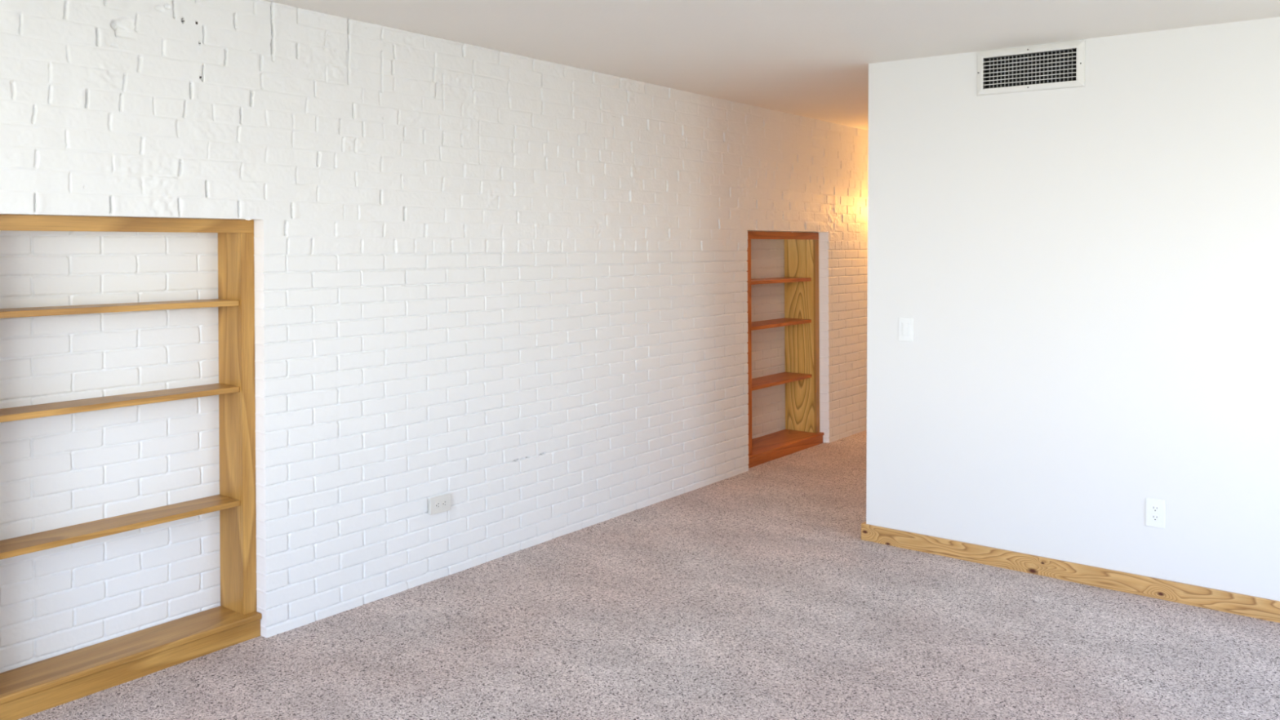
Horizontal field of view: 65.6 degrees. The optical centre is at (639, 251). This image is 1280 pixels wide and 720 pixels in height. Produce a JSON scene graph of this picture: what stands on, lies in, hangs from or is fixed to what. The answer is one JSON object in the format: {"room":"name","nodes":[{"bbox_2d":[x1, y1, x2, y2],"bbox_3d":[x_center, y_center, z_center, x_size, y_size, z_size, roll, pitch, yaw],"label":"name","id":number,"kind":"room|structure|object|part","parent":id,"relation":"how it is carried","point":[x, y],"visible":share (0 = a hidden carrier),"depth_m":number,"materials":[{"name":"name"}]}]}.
{"room":"empty living room","nodes":[
{"label":"empty living room","id":0,"kind":"room"},
{"bbox_2d":[0,0,868,673],"bbox_3d":[-0.590,0.264,5.175,0.351,2.462,11.301,1,1,37],"label":"wall","id":1,"kind":"structure","parent":0,"point":[513,286],"depth_m":4.16,"materials":[{"name":"brick"}]},
{"bbox_2d":[427,493,450,515],"bbox_3d":[-0.906,1.139,4.489,0.024,0.076,0.122,1,1,37],"label":"wall outlet","id":2,"kind":"object","parent":1,"relation":"attached to","point":[437,504],"visible":1,"depth_m":4.48,"materials":[{"name":"white plastic"}]},
{"bbox_2d":[435,501,439,509],"bbox_3d":[-0.910,1.139,4.467,0.002,0.034,0.028,1,1,37],"label":"socket","id":3,"kind":"object","parent":2,"relation":"attached to","point":[437,503],"depth_m":4.47,"materials":[{"name":"grey plastic"}]},
{"bbox_2d":[441,499,446,506],"bbox_3d":[-0.886,1.139,4.498,0.002,0.034,0.028,1,1,37],"label":"socket","id":4,"kind":"object","parent":2,"relation":"attached to","point":[443,501],"depth_m":4.50,"materials":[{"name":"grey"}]},
{"bbox_2d":[17,430,1279,719],"bbox_3d":[1.554,1.495,3.550,5.790,0.004,11.310,1,1,37],"label":"floor","id":5,"kind":"structure","parent":0,"point":[757,593],"depth_m":3.79,"materials":[{"name":"carpet"}]},
{"bbox_2d":[0,214,262,719],"bbox_3d":[-1.827,0.685,3.506,0.203,1.612,0.960,1,1,37],"label":"shelf","id":6,"kind":"object","parent":5,"relation":"on","point":[25,691],"visible":1,"depth_m":3.64,"materials":[{"name":"brown wood"}]},
{"bbox_3d":[-1.849,0.198,3.513,0.151,0.021,0.842,1,1,37],"label":"shelf","id":7,"kind":"part","parent":6,"relation":"part of","materials":[{"name":"brown wood"}]},
{"bbox_3d":[-1.849,0.528,3.518,0.151,0.021,0.843,1,1,37],"label":"shelf","id":8,"kind":"part","parent":6,"relation":"part of","materials":[{"name":"brown wood"}]},
{"bbox_3d":[-1.849,0.966,3.524,0.151,0.021,0.844,1,1,37],"label":"shelf","id":9,"kind":"part","parent":6,"relation":"part of","materials":[{"name":"brown wood"}]},
{"bbox_3d":[-1.784,-0.095,3.460,0.018,0.051,0.950,1,1,37],"label":"rail","id":10,"kind":"part","parent":6,"relation":"part of","materials":[{"name":"brown wood"}]},
{"bbox_3d":[-1.588,0.634,3.862,0.148,1.515,0.028,1,1,37],"label":"panel","id":11,"kind":"part","parent":6,"relation":"part of","materials":[{"name":"brown wood"}]},
{"bbox_2d":[746,231,823,468],"bbox_3d":[0.928,0.660,7.190,0.303,1.608,1.179,1,1,37],"label":"shelf","id":12,"kind":"object","parent":5,"relation":"on","point":[801,322],"visible":0.62,"depth_m":7.55,"materials":[{"name":"brown wood"}]},
{"bbox_3d":[0.926,0.526,7.244,0.231,0.024,0.936,1,1,37],"label":"shelf","id":13,"kind":"part","parent":12,"relation":"part of","materials":[{"name":"brown wood"}]},
{"bbox_3d":[0.923,0.210,7.236,0.231,0.024,0.935,1,1,37],"label":"shelf","id":14,"kind":"part","parent":12,"relation":"part of","materials":[{"name":"brown wood"}]},
{"bbox_3d":[0.930,0.944,7.255,0.231,0.024,0.937,1,1,37],"label":"shelf","id":15,"kind":"part","parent":12,"relation":"part of","materials":[{"name":"brown wood"}]},
{"bbox_3d":[1.004,-0.117,7.106,0.018,0.053,1.148,1,1,37],"label":"rail","id":16,"kind":"part","parent":12,"relation":"part of","materials":[{"name":"brown wood"}]},
{"bbox_3d":[1.224,0.614,7.620,0.248,1.521,0.050,1,1,37],"label":"panel","id":17,"kind":"part","parent":12,"relation":"part of","materials":[{"name":"brown wood"}]},
{"bbox_2d":[263,0,1279,130],"bbox_3d":[1.709,-1.004,3.407,5.550,0.120,11.500,1,1,37],"label":"ceiling","id":18,"kind":"structure","parent":0,"point":[811,59],"depth_m":4.27,"materials":[{"name":"paint"}]},
{"bbox_2d":[866,16,1279,600],"bbox_3d":[2.837,0.275,3.888,4.120,2.440,0.120,1,1,37],"label":"wall","id":19,"kind":"structure","parent":0,"point":[1087,277],"depth_m":4.44,"materials":[{"name":"paint"}]},
{"bbox_2d":[898,317,913,342],"bbox_3d":[1.327,0.388,4.962,0.076,0.118,0.010,1,1,37],"label":"light switch","id":20,"kind":"object","parent":19,"relation":"attached to","point":[905,324],"visible":1,"depth_m":4.96,"materials":[{"name":"white plastic"}]},
{"bbox_3d":[1.327,0.388,4.961,0.036,0.069,0.003,1,1,37],"label":"rocker frame","id":21,"kind":"part","parent":20,"relation":"part of","materials":[{"name":"white plastic"}]},
{"bbox_2d":[976,40,1085,95],"bbox_3d":[1.827,-0.847,4.631,0.485,0.208,0.114,1,1,37],"label":"air vent","id":22,"kind":"object","parent":19,"relation":"in","point":[1057,69],"visible":1,"depth_m":4.62,"materials":[{"name":"white metal"}]},
{"bbox_3d":[1.660,-0.846,4.715,0.002,0.147,0.011,1,1,37],"label":"blade","id":23,"kind":"part","parent":22,"relation":"part of","materials":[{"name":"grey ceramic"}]},
{"bbox_3d":[1.674,-0.846,4.705,0.002,0.147,0.011,1,1,37],"label":"blade","id":24,"kind":"part","parent":22,"relation":"part of","materials":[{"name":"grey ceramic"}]},
{"bbox_3d":[1.688,-0.846,4.694,0.002,0.147,0.011,1,1,37],"label":"blade","id":25,"kind":"part","parent":22,"relation":"part of","materials":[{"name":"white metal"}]},
{"bbox_3d":[1.702,-0.846,4.683,0.002,0.147,0.011,1,1,37],"label":"blade","id":26,"kind":"part","parent":22,"relation":"part of","materials":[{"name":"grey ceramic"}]},
{"bbox_3d":[1.716,-0.846,4.672,0.002,0.147,0.011,1,1,37],"label":"blade","id":27,"kind":"part","parent":22,"relation":"part of","materials":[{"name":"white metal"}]},
{"bbox_3d":[1.730,-0.845,4.662,0.002,0.147,0.011,1,1,37],"label":"blade","id":28,"kind":"part","parent":22,"relation":"part of","materials":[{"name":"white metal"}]},
{"bbox_3d":[1.758,-0.845,4.640,0.002,0.147,0.011,1,1,37],"label":"blade","id":29,"kind":"part","parent":22,"relation":"part of","materials":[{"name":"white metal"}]},
{"bbox_3d":[1.772,-0.845,4.630,0.002,0.147,0.011,1,1,37],"label":"blade","id":30,"kind":"part","parent":22,"relation":"part of","materials":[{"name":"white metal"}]},
{"bbox_3d":[1.786,-0.845,4.619,0.002,0.147,0.011,1,1,37],"label":"blade","id":31,"kind":"part","parent":22,"relation":"part of","materials":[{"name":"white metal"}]},
{"bbox_3d":[1.800,-0.845,4.608,0.002,0.147,0.011,1,1,37],"label":"blade","id":32,"kind":"part","parent":22,"relation":"part of","materials":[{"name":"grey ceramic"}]},
{"bbox_3d":[1.814,-0.845,4.598,0.002,0.147,0.011,1,1,37],"label":"blade","id":33,"kind":"part","parent":22,"relation":"part of","materials":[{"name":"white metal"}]},
{"bbox_3d":[1.828,-0.844,4.587,0.002,0.147,0.011,1,1,37],"label":"blade","id":34,"kind":"part","parent":22,"relation":"part of","materials":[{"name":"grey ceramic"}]},
{"bbox_3d":[1.842,-0.844,4.576,0.002,0.147,0.011,1,1,37],"label":"blade","id":35,"kind":"part","parent":22,"relation":"part of","materials":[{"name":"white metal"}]},
{"bbox_3d":[1.856,-0.844,4.566,0.002,0.147,0.011,1,1,37],"label":"blade","id":36,"kind":"part","parent":22,"relation":"part of","materials":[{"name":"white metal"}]},
{"bbox_3d":[1.870,-0.844,4.555,0.002,0.147,0.011,1,1,37],"label":"blade","id":37,"kind":"part","parent":22,"relation":"part of","materials":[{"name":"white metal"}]},
{"bbox_3d":[1.884,-0.844,4.544,0.002,0.147,0.011,1,1,37],"label":"blade","id":38,"kind":"part","parent":22,"relation":"part of","materials":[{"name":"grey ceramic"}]},
{"bbox_3d":[1.898,-0.844,4.534,0.002,0.147,0.011,1,1,37],"label":"blade","id":39,"kind":"part","parent":22,"relation":"part of","materials":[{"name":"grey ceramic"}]},
{"bbox_3d":[1.925,-0.843,4.512,0.002,0.147,0.011,1,1,37],"label":"blade","id":40,"kind":"part","parent":22,"relation":"part of","materials":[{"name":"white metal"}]},
{"bbox_3d":[1.954,-0.843,4.491,0.002,0.147,0.011,1,1,37],"label":"blade","id":41,"kind":"part","parent":22,"relation":"part of","materials":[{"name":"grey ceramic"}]},
{"bbox_2d":[861,521,1279,622],"bbox_3d":[2.820,1.455,3.899,4.142,0.087,0.136,1,1,37],"label":"baseboard","id":42,"kind":"structure","parent":19,"relation":"attached to","point":[1261,608],"depth_m":4.45,"materials":[{"name":"brown wood"}]},
{"bbox_2d":[1145,497,1165,528],"bbox_3d":[2.222,1.127,4.284,0.076,0.122,0.008,1,1,37],"label":"wall outlet","id":43,"kind":"object","parent":19,"relation":"attached to","point":[1155,514],"visible":1,"depth_m":4.28,"materials":[{"name":"white plastic"}]},
{"bbox_2d":[1151,514,1159,521],"bbox_3d":[2.220,1.146,4.282,0.034,0.028,0.002,1,1,37],"label":"socket","id":44,"kind":"object","parent":43,"relation":"attached to","point":[1154,517],"depth_m":4.28,"materials":[{"name":"grey plastic"}]},
{"bbox_2d":[1151,505,1159,512],"bbox_3d":[2.220,1.107,4.282,0.034,0.028,0.002,1,1,37],"label":"socket","id":45,"kind":"object","parent":43,"relation":"attached to","point":[1154,508],"depth_m":4.28,"materials":[{"name":"grey plastic"}]}
]}

